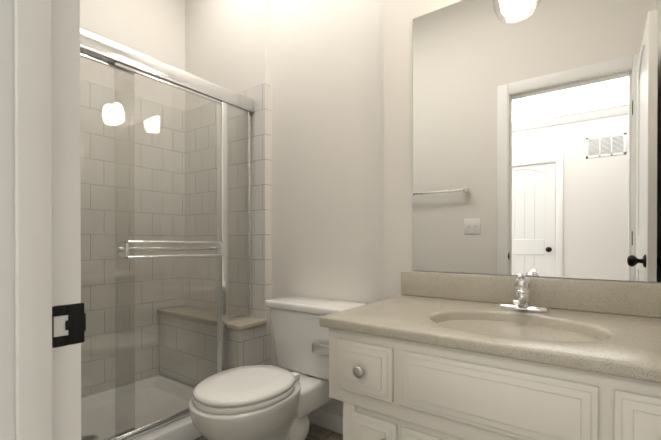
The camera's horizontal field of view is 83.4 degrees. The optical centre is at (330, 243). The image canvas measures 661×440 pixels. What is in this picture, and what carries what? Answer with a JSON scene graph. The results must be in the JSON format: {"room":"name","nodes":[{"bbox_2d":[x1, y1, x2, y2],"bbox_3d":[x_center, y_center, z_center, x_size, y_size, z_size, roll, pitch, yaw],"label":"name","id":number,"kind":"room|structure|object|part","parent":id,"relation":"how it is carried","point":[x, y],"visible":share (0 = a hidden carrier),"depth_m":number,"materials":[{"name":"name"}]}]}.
{"room":"bathroom","nodes":[
{"label":"bathroom","id":0,"kind":"room"},
{"bbox_2d":[0,0,80,439],"bbox_3d":[-0.080,-0.070,0.224,0.872,2.211,0.140,0,0,36],"label":"door frame","id":1,"kind":"structure","parent":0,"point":[65,121],"depth_m":0.44,"materials":[{"name":"white paint"}]},
{"bbox_2d":[52,303,85,347],"bbox_3d":[-0.337,0.104,0.475,0.008,0.052,0.042,0,0,36],"label":"strike plate","id":2,"kind":"object","parent":1,"relation":"attached to","point":[75,324],"visible":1,"depth_m":0.48,"materials":[{"name":"black metal"}]},
{"bbox_2d":[80,0,184,396],"bbox_3d":[-1.548,-0.474,2.268,0.128,3.000,1.710,0,0,36],"label":"wall","id":3,"kind":"structure","parent":0,"point":[155,29],"depth_m":2.47,"materials":[{"name":"white paint"}]},
{"bbox_2d":[195,423,342,439],"bbox_3d":[-0.520,1.061,0.056,5.400,0.050,4.150,0,0,36],"label":"floor","id":4,"kind":"structure","parent":0,"point":[316,432],"depth_m":2.00,"materials":[{"name":"tile"}]},
{"bbox_2d":[80,28,266,439],"bbox_3d":[-1.155,0.061,1.958,0.873,1.932,1.408,0,0,36],"label":"shower enclosure","id":5,"kind":"object","parent":4,"relation":"on","point":[198,345],"visible":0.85,"depth_m":2.03,"materials":[{"name":"clear glass"}]},
{"bbox_3d":[-1.135,0.026,1.509,0.006,1.737,0.665,0,0,36],"label":"glass","id":6,"kind":"part","parent":5,"relation":"part of","materials":[{"name":"clear glass"}]},
{"bbox_3d":[-0.806,0.024,1.914,0.006,1.737,0.578,0,0,36],"label":"glass","id":7,"kind":"part","parent":5,"relation":"part of","materials":[{"name":"clear glass"}]},
{"bbox_3d":[-0.823,0.027,1.930,0.038,0.020,0.533,0,0,36],"label":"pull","id":8,"kind":"part","parent":5,"relation":"part of","materials":[{"name":"silver metal"}]},
{"bbox_3d":[-0.633,0.026,2.175,0.048,1.723,0.043,0,0,36],"label":"post","id":9,"kind":"part","parent":5,"relation":"part of","materials":[{"name":"silver metal"}]},
{"bbox_3d":[-0.565,-0.193,2.275,0.006,1.286,0.172,0,0,36],"label":"fixed glass","id":10,"kind":"part","parent":5,"relation":"part of","materials":[{"name":"clear glass"}]},
{"bbox_3d":[-0.564,-0.186,2.277,0.018,1.300,0.194,0,0,36],"label":"fixed frame","id":11,"kind":"part","parent":5,"relation":"part of","materials":[{"name":"silver metal"}]},
{"bbox_2d":[188,295,365,439],"bbox_3d":[-0.259,0.667,1.724,0.514,0.722,0.818,0,0,36],"label":"toilet","id":12,"kind":"object","parent":4,"relation":"on","point":[260,402],"visible":0.81,"depth_m":1.66,"materials":[{"name":"white ceramic"}]},
{"bbox_3d":[-0.362,0.621,1.581,0.376,0.024,0.438,0,0,36],"label":"seat","id":13,"kind":"part","parent":12,"relation":"part of","materials":[{"name":"white plastic"}]},
{"bbox_3d":[-0.362,0.594,1.582,0.372,0.026,0.436,0,0,36],"label":"lid","id":14,"kind":"part","parent":12,"relation":"part of","materials":[{"name":"white plastic"}]},
{"bbox_3d":[-0.329,0.832,1.628,0.380,0.394,0.580,0,0,36],"label":"bowl","id":15,"kind":"part","parent":12,"relation":"part of","materials":[{"name":"white ceramic"}]},
{"bbox_3d":[-0.082,0.512,1.966,0.484,0.330,0.216,0,0,36],"label":"tank","id":16,"kind":"part","parent":12,"relation":"part of","materials":[{"name":"white ceramic"}]},
{"bbox_3d":[-0.086,0.326,1.960,0.514,0.042,0.230,0,0,36],"label":"tank lid","id":17,"kind":"part","parent":12,"relation":"part of","materials":[{"name":"white ceramic"}]},
{"bbox_3d":[-0.044,0.508,1.781,0.110,0.046,0.012,0,0,36],"label":"lever","id":18,"kind":"part","parent":12,"relation":"part of","materials":[{"name":"silver metal"}]},
{"bbox_2d":[319,271,660,439],"bbox_3d":[0.556,0.568,1.175,1.023,0.925,0.668,0,0,36],"label":"bathroom vanity","id":19,"kind":"object","parent":4,"relation":"on","point":[436,356],"visible":1,"depth_m":1.04,"materials":[{"name":"white paint"}]},
{"bbox_3d":[0.087,0.385,1.118,0.035,0.035,0.027,0,0,36],"label":"knob","id":20,"kind":"part","parent":19,"relation":"part of","materials":[{"name":"silver metal"}]},
{"bbox_2d":[319,295,660,382],"bbox_3d":[0.563,0.321,1.184,1.023,0.160,0.643,0,0,36],"label":"countertop","id":21,"kind":"structure","parent":19,"relation":"on","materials":[{"name":"stone"}]},
{"bbox_2d":[498,274,548,312],"bbox_3d":[0.662,0.172,1.296,0.164,0.134,0.149,0,0,36],"label":"faucet","id":22,"kind":"object","parent":21,"relation":"on","point":[521,303],"depth_m":1.31,"materials":[{"name":"silver metal"}]},
{"bbox_2d":[184,0,660,415],"bbox_3d":[0.084,-0.473,2.033,3.105,3.000,0.170,0,0,36],"label":"wall","id":23,"kind":"structure","parent":0,"point":[317,123],"depth_m":2.14,"materials":[{"name":"white paint"}]},
{"bbox_2d":[309,408,342,433],"bbox_3d":[-0.046,0.979,2.082,0.815,0.095,0.014,0,0,36],"label":"baseboard","id":24,"kind":"structure","parent":23,"relation":"attached to","point":[327,419],"depth_m":2.05,"materials":[{"name":"white paint"}]},
{"bbox_2d":[401,271,660,317],"bbox_3d":[0.746,0.184,1.435,1.023,0.110,0.020,0,0,36],"label":"backsplash","id":25,"kind":"structure","parent":23,"relation":"attached to","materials":[{"name":"stone"}]},
{"bbox_2d":[413,0,660,281],"bbox_3d":[0.772,-0.453,1.424,0.968,1.155,0.005,0,0,36],"label":"mirror","id":26,"kind":"object","parent":23,"relation":"attached to","point":[536,137],"visible":1,"depth_m":1.41,"materials":[{"name":"silver mirror"}]}
]}

